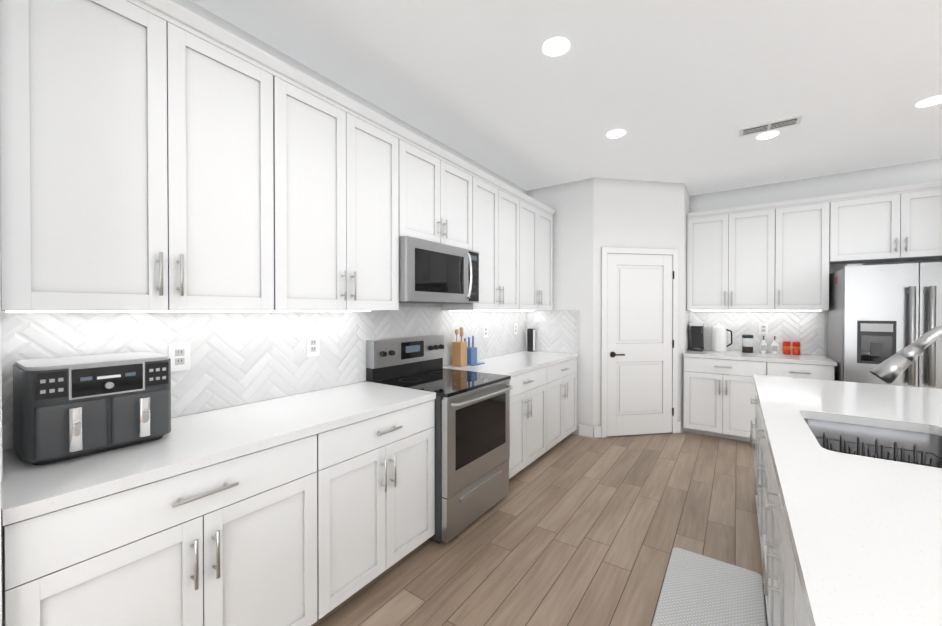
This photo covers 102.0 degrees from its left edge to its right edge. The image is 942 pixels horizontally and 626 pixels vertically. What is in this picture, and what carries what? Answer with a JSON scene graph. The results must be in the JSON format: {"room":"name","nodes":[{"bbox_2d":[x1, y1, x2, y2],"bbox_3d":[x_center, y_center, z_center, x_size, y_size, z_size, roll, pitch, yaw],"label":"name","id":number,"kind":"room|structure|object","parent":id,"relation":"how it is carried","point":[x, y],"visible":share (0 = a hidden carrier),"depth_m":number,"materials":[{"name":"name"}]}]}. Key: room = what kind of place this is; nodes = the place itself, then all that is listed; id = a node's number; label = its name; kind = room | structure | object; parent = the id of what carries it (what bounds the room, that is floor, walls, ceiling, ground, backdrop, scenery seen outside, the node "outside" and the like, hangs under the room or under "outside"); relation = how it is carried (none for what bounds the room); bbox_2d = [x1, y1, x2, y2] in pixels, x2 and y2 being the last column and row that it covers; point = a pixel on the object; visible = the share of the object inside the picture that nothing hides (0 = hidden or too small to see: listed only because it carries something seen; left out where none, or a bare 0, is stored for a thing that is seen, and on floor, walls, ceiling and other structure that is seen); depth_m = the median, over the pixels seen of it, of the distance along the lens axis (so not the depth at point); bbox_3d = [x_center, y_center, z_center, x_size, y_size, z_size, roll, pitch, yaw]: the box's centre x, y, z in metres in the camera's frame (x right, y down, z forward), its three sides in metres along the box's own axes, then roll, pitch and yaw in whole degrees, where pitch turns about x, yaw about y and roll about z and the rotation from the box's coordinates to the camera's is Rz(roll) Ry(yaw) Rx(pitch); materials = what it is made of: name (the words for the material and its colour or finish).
{"room":"kitchen","nodes":[
{"label":"kitchen","id":0,"kind":"room"},
{"bbox_2d":[2,0,526,450],"bbox_3d":[-1.167,-0.038,2.090,0.100,2.850,9.020,0,1,35],"label":"wall","id":1,"kind":"structure","parent":0,"point":[193,7],"depth_m":2.36,"materials":[{"name":"paint"}]},
{"bbox_2d":[0,0,291,312],"bbox_3d":[-1.260,-0.586,1.556,0.330,1.154,0.866,0,1,35],"label":"upper cabinet","id":2,"kind":"object","parent":1,"relation":"attached to","point":[163,156],"depth_m":1.38,"materials":[{"name":"paint"}]},
{"bbox_2d":[1,307,526,449],"bbox_3d":[-0.495,0.208,2.959,0.006,0.515,4.072,0,1,35],"label":"backsplash","id":3,"kind":"structure","parent":1,"relation":"attached to","point":[238,358],"depth_m":1.98,"materials":[{"name":"tile"}]},
{"bbox_2d":[168,343,190,371],"bbox_3d":[-1.334,0.201,1.745,0.009,0.126,0.084,0,1,35],"label":"electrical outlet","id":4,"kind":"object","parent":3,"relation":"attached to","point":[179,355],"visible":0.92,"depth_m":1.74,"materials":[{"name":"white plastic"}]},
{"bbox_2d":[306,335,319,356],"bbox_3d":[-0.950,0.197,2.294,0.009,0.126,0.084,0,1,35],"label":"electrical outlet","id":5,"kind":"object","parent":3,"relation":"attached to","point":[312,345],"visible":1,"depth_m":2.29,"materials":[{"name":"white plastic"}]},
{"bbox_2d":[483,325,487,337],"bbox_3d":[0.148,0.186,3.863,0.009,0.126,0.084,0,1,35],"label":"electrical outlet","id":6,"kind":"object","parent":3,"relation":"attached to","point":[485,331],"visible":1,"depth_m":3.85,"materials":[{"name":"white plastic"}]},
{"bbox_2d":[513,323,516,334],"bbox_3d":[0.511,0.182,4.383,0.009,0.126,0.084,0,1,35],"label":"electrical outlet","id":7,"kind":"object","parent":3,"relation":"attached to","point":[514,328],"visible":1,"depth_m":4.36,"materials":[{"name":"white plastic"}]},
{"bbox_2d":[292,68,407,311],"bbox_3d":[-0.819,-0.591,2.187,0.330,1.154,0.916,0,1,35],"label":"upper cabinet","id":8,"kind":"object","parent":1,"relation":"attached to","point":[350,161],"depth_m":2.08,"materials":[{"name":"paint"}]},
{"bbox_2d":[408,132,475,250],"bbox_3d":[-0.356,-0.832,2.847,0.330,0.682,0.820,0,1,35],"label":"upper cabinet","id":9,"kind":"object","parent":1,"relation":"attached to","point":[441,185],"depth_m":2.74,"materials":[{"name":"paint"}]},
{"bbox_2d":[399,236,478,303],"bbox_3d":[-0.307,-0.281,2.817,0.464,0.412,0.810,0,1,35],"label":"microwave","id":10,"kind":"object","parent":9,"relation":"attached to","point":[430,272],"visible":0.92,"depth_m":2.62,"materials":[{"name":"grey metal"}]},
{"bbox_2d":[441,168,523,310],"bbox_3d":[0.111,-0.600,3.516,0.330,1.154,0.931,0,1,35],"label":"upper cabinet","id":11,"kind":"object","parent":1,"relation":"attached to","point":[499,206],"depth_m":3.42,"materials":[{"name":"paint"}]},
{"bbox_2d":[524,196,555,310],"bbox_3d":[0.563,-0.605,4.163,0.330,1.154,0.888,0,1,35],"label":"upper cabinet","id":12,"kind":"object","parent":1,"relation":"attached to","point":[538,218],"depth_m":4.09,"materials":[{"name":"paint"}]},
{"bbox_2d":[311,432,767,625],"bbox_3d":[1.742,1.452,0.066,7.200,0.100,9.220,0,1,35],"label":"floor","id":13,"kind":"structure","parent":0,"point":[573,530],"depth_m":2.30,"materials":[{"name":"brown wood"}]},
{"bbox_2d":[0,233,2,625],"bbox_3d":[-1.423,0.117,1.055,0.662,2.554,0.148,0,1,35],"label":"panel","id":14,"kind":"object","parent":13,"relation":"on","point":[1,468],"visible":1,"depth_m":1.08,"materials":[{"name":"paint"}]},
{"bbox_2d":[1,427,336,625],"bbox_3d":[-1.138,0.953,1.488,0.620,0.876,0.916,0,1,35],"label":"base cabinet","id":15,"kind":"object","parent":13,"relation":"on","point":[307,509],"depth_m":1.26,"materials":[{"name":"paint"}]},
{"bbox_2d":[1,381,435,518],"bbox_3d":[-0.931,0.494,1.774,0.628,0.038,1.628,0,1,35],"label":"countertop","id":16,"kind":"structure","parent":15,"relation":"on","point":[26,487],"depth_m":1.40,"materials":[{"name":"white stone"}]},
{"bbox_2d":[13,352,170,464],"bbox_3d":[-1.349,0.321,1.381,0.371,0.312,0.375,0,1,35],"label":"air fryer","id":17,"kind":"object","parent":16,"relation":"on","point":[68,408],"visible":1,"depth_m":1.27,"materials":[{"name":"black plastic"}]},
{"bbox_2d":[337,395,435,605],"bbox_3d":[-0.706,0.949,2.106,0.620,0.876,0.833,0,1,35],"label":"base cabinet","id":18,"kind":"object","parent":13,"relation":"on","point":[386,459],"depth_m":1.93,"materials":[{"name":"paint"}]},
{"bbox_2d":[366,335,512,543],"bbox_3d":[-0.186,0.785,2.716,0.780,1.195,0.756,0,1,35],"label":"stove","id":19,"kind":"object","parent":13,"relation":"on","point":[472,432],"visible":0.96,"depth_m":2.54,"materials":[{"name":"grey metal"}]},
{"bbox_2d":[509,363,552,478],"bbox_3d":[0.233,0.939,3.450,0.620,0.876,0.919,0,1,35],"label":"base cabinet","id":20,"kind":"object","parent":13,"relation":"on","point":[531,394],"depth_m":3.32,"materials":[{"name":"paint"}]},
{"bbox_2d":[443,351,572,374],"bbox_3d":[0.456,0.480,3.758,0.628,0.038,1.685,0,1,35],"label":"countertop","id":21,"kind":"structure","parent":20,"relation":"on","point":[524,360],"depth_m":3.56,"materials":[{"name":"white stone"}]},
{"bbox_2d":[452,327,466,366],"bbox_3d":[-0.099,0.293,3.344,0.097,0.340,0.095,0,1,35],"label":"utensil holder","id":22,"kind":"object","parent":21,"relation":"on","point":[459,353],"visible":1,"depth_m":3.31,"materials":[{"name":"brown wood"}]},
{"bbox_2d":[464,336,483,365],"bbox_3d":[0.007,0.335,3.465,0.170,0.255,0.185,0,1,35],"label":"knife block","id":23,"kind":"object","parent":21,"relation":"on","point":[472,356],"visible":0.73,"depth_m":3.41,"materials":[{"name":"blue plastic"}]},
{"bbox_2d":[527,328,534,351],"bbox_3d":[0.714,0.320,4.508,0.074,0.270,0.065,0,1,35],"label":"speaker","id":24,"kind":"object","parent":21,"relation":"on","point":[530,339],"visible":0.98,"depth_m":4.49},
{"bbox_2d":[553,355,576,445],"bbox_3d":[0.682,0.934,4.090,0.620,0.876,0.887,0,1,35],"label":"base cabinet","id":25,"kind":"object","parent":13,"relation":"on","point":[565,372],"depth_m":3.96,"materials":[{"name":"paint"}]},
{"bbox_2d":[652,547,766,625],"bbox_3d":[1.058,1.381,1.691,0.415,0.015,1.060,0,1,35],"label":"floor mat","id":26,"kind":"object","parent":13,"relation":"on","point":[699,590],"visible":1,"depth_m":1.86,"materials":[{"name":"grey fabric"}]},
{"bbox_2d":[683,357,774,441],"bbox_3d":[2.919,0.933,4.350,0.807,0.876,0.620,0,1,35],"label":"base cabinet","id":27,"kind":"object","parent":13,"relation":"on","point":[719,390],"depth_m":4.12,"materials":[{"name":"paint"}]},
{"bbox_2d":[683,349,836,364],"bbox_3d":[3.106,0.477,4.211,1.269,0.038,0.628,0,1,35],"label":"countertop","id":28,"kind":"structure","parent":27,"relation":"on","point":[815,359],"depth_m":4.02,"materials":[{"name":"white stone"}]},
{"bbox_2d":[690,323,703,351],"bbox_3d":[2.755,0.291,4.646,0.134,0.325,0.285,0,1,35],"label":"coffee maker","id":29,"kind":"object","parent":28,"relation":"on","point":[697,336],"visible":0.98,"depth_m":4.61,"materials":[{"name":"black plastic"}]},
{"bbox_2d":[711,323,732,351],"bbox_3d":[2.978,0.287,4.524,0.211,0.335,0.156,0,1,35],"label":"kettle","id":30,"kind":"object","parent":28,"relation":"on","point":[719,338],"visible":1,"depth_m":4.48,"materials":[{"name":"white plastic"}]},
{"bbox_2d":[742,334,753,352],"bbox_3d":[3.192,0.353,4.399,0.110,0.205,0.110,0,1,35],"label":"canister","id":31,"kind":"object","parent":28,"relation":"on","point":[747,343],"visible":1,"depth_m":4.36,"materials":[{"name":"brown"}]},
{"bbox_2d":[760,336,766,352],"bbox_3d":[3.314,0.358,4.321,0.064,0.195,0.072,0,1,35],"label":"bottle","id":32,"kind":"object","parent":28,"relation":"on","point":[763,346],"visible":1,"depth_m":4.30,"materials":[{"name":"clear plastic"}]},
{"bbox_2d":[771,336,777,353],"bbox_3d":[3.396,0.359,4.264,0.064,0.195,0.072,0,1,35],"label":"bottle","id":33,"kind":"object","parent":28,"relation":"on","point":[774,346],"visible":1,"depth_m":4.25,"materials":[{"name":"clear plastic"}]},
{"bbox_2d":[783,341,790,354],"bbox_3d":[3.484,0.386,4.207,0.066,0.142,0.065,0,1,35],"label":"can","id":34,"kind":"object","parent":28,"relation":"on","point":[786,347],"visible":1,"depth_m":4.18,"materials":[{"name":"red metal"}]},
{"bbox_2d":[792,342,799,354],"bbox_3d":[3.550,0.386,4.161,0.066,0.142,0.065,0,1,35],"label":"can","id":35,"kind":"object","parent":28,"relation":"on","point":[795,348],"visible":1,"depth_m":4.14,"materials":[{"name":"red metal"}]},
{"bbox_2d":[750,390,809,625],"bbox_3d":[1.657,0.955,1.244,1.154,0.876,3.220,0,1,35],"label":"kitchen island","id":36,"kind":"object","parent":13,"relation":"on","point":[785,604],"depth_m":1.27,"materials":[{"name":"grey wood"}]},
{"bbox_2d":[754,374,941,625],"bbox_3d":[1.456,0.497,1.382,0.605,0.038,3.280,0,1,35],"label":"island countertop","id":37,"kind":"structure","parent":36,"relation":"on","point":[866,532],"depth_m":0.92,"materials":[{"name":"white stone"}]},
{"bbox_2d":[802,414,941,465],"bbox_3d":[1.607,0.585,1.472,0.472,0.164,0.672,0,1,35],"label":"sink","id":38,"kind":"object","parent":37,"relation":"in","point":[930,441],"depth_m":1.71,"materials":[{"name":"silver metal"}]},
{"bbox_2d":[815,432,941,467],"bbox_3d":[1.633,0.609,1.509,0.407,0.108,0.518,0,1,35],"label":"dish rack","id":39,"kind":"object","parent":38,"relation":"in","point":[876,445],"visible":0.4,"depth_m":1.63,"materials":[{"name":"grey metal"}]},
{"bbox_2d":[870,325,941,383],"bbox_3d":[1.720,0.251,1.349,0.436,0.453,0.096,0,1,40],"label":"faucet","id":40,"kind":"object","parent":37,"relation":"on","point":[892,368],"visible":1,"depth_m":1.41,"materials":[{"name":"silver metal"}]},
{"bbox_2d":[775,361,836,380],"bbox_3d":[3.384,0.935,4.024,0.570,0.876,0.620,0,1,35],"label":"base cabinet","id":41,"kind":"object","parent":13,"relation":"on","point":[795,369],"depth_m":3.73,"materials":[{"name":"paint"}]},
{"bbox_2d":[827,262,941,388],"bbox_3d":[3.951,0.467,3.481,0.913,1.820,0.860,0,1,35],"label":"fridge","id":42,"kind":"object","parent":13,"relation":"on","point":[878,314],"visible":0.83,"depth_m":3.31,"materials":[{"name":"grey metal"}]},
{"bbox_2d":[190,0,941,195],"bbox_3d":[1.742,-1.498,0.045,7.200,0.100,9.220,0,1,35],"label":"ceiling","id":43,"kind":"structure","parent":0,"point":[681,91],"depth_m":2.37,"materials":[{"name":"white paint"}]},
{"bbox_2d":[543,38,569,56],"bbox_3d":[0.468,-1.460,2.096,0.144,0.005,0.144,0,1,35],"label":"recessed light","id":44,"kind":"object","parent":43,"relation":"in","point":[553,47],"visible":1,"depth_m":2.09,"materials":[{"name":"white"}]},
{"bbox_2d":[607,130,624,137],"bbox_3d":[1.190,-1.467,3.128,0.144,0.005,0.144,0,1,35],"label":"recessed light","id":45,"kind":"object","parent":43,"relation":"in","point":[616,133],"visible":1,"depth_m":3.13,"materials":[{"name":"white"}]},
{"bbox_2d":[757,131,778,139],"bbox_3d":[2.455,-1.468,3.158,0.144,0.005,0.144,0,1,35],"label":"recessed light","id":46,"kind":"object","parent":43,"relation":"in","point":[767,135],"visible":1,"depth_m":3.15,"materials":[{"name":"white"}]},
{"bbox_2d":[739,114,801,136],"bbox_3d":[2.335,-1.462,2.986,0.380,0.014,0.150,0,1,35],"label":"ceiling vent","id":47,"kind":"object","parent":43,"relation":"in","point":[773,125],"visible":1,"depth_m":2.96,"materials":[{"name":"white metal"}]},
{"bbox_2d":[916,96,941,107],"bbox_3d":[3.193,-1.464,2.643,0.144,0.005,0.144,0,1,35],"label":"recessed light","id":48,"kind":"object","parent":43,"relation":"in","point":[931,101],"visible":1,"depth_m":2.65,"materials":[{"name":"white"}]},
{"bbox_2d":[526,178,689,436],"bbox_3d":[1.722,-0.057,4.737,1.600,2.850,1.370,0,1,35],"label":"wall","id":49,"kind":"structure","parent":0,"point":[592,217],"depth_m":4.26,"materials":[{"name":"paint"}]},
{"bbox_2d":[527,310,578,353],"bbox_3d":[0.940,0.212,4.445,0.654,0.485,0.006,0,1,35],"label":"backsplash","id":50,"kind":"structure","parent":49,"relation":"attached to","point":[556,330],"depth_m":4.41,"materials":[{"name":"tile"}]},
{"bbox_2d":[579,424,593,437],"bbox_3d":[1.274,1.306,4.215,0.156,0.130,0.013,0,1,35],"label":"baseboard","id":51,"kind":"structure","parent":49,"relation":"attached to","point":[586,431],"depth_m":4.21,"materials":[{"name":"paint"}]},
{"bbox_2d":[594,247,679,437],"bbox_3d":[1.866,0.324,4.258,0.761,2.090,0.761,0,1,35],"label":"pantry door","id":52,"kind":"structure","parent":49,"relation":"in","point":[639,341],"depth_m":4.26,"materials":[{"name":"paint"}]},
{"bbox_2d":[690,158,941,356],"bbox_3d":[4.356,-0.051,3.792,7.200,2.850,0.100,0,1,35],"label":"wall","id":53,"kind":"structure","parent":0,"point":[926,171],"depth_m":4.08,"materials":[{"name":"paint"}]},
{"bbox_2d":[687,201,782,310],"bbox_3d":[3.034,-0.607,4.435,0.888,1.154,0.330,0,1,35],"label":"upper cabinet","id":54,"kind":"object","parent":53,"relation":"attached to","point":[778,256],"depth_m":4.28,"materials":[{"name":"paint"}]},
{"bbox_2d":[689,310,824,354],"bbox_3d":[3.289,0.197,4.474,1.271,0.515,0.006,0,1,35],"label":"backsplash","id":55,"kind":"structure","parent":53,"relation":"attached to","point":[806,329],"depth_m":4.38,"materials":[{"name":"tile"}]},
{"bbox_2d":[759,323,767,333],"bbox_3d":[3.378,0.182,4.402,0.084,0.126,0.009,0,1,35],"label":"electrical outlet","id":56,"kind":"object","parent":55,"relation":"attached to","point":[763,328],"visible":1,"depth_m":4.40,"materials":[{"name":"white plastic"}]},
{"bbox_2d":[783,194,838,310],"bbox_3d":[3.525,-0.605,4.092,0.551,1.154,0.330,0,1,35],"label":"upper cabinet","id":57,"kind":"object","parent":53,"relation":"attached to","point":[811,224],"depth_m":3.93,"materials":[{"name":"paint"}]},
{"bbox_2d":[839,181,941,263],"bbox_3d":[4.099,-0.847,3.689,0.971,0.664,0.330,0,1,35],"label":"upper cabinet","id":58,"kind":"object","parent":53,"relation":"attached to","point":[897,223],"depth_m":3.59,"materials":[{"name":"paint"}]}
]}

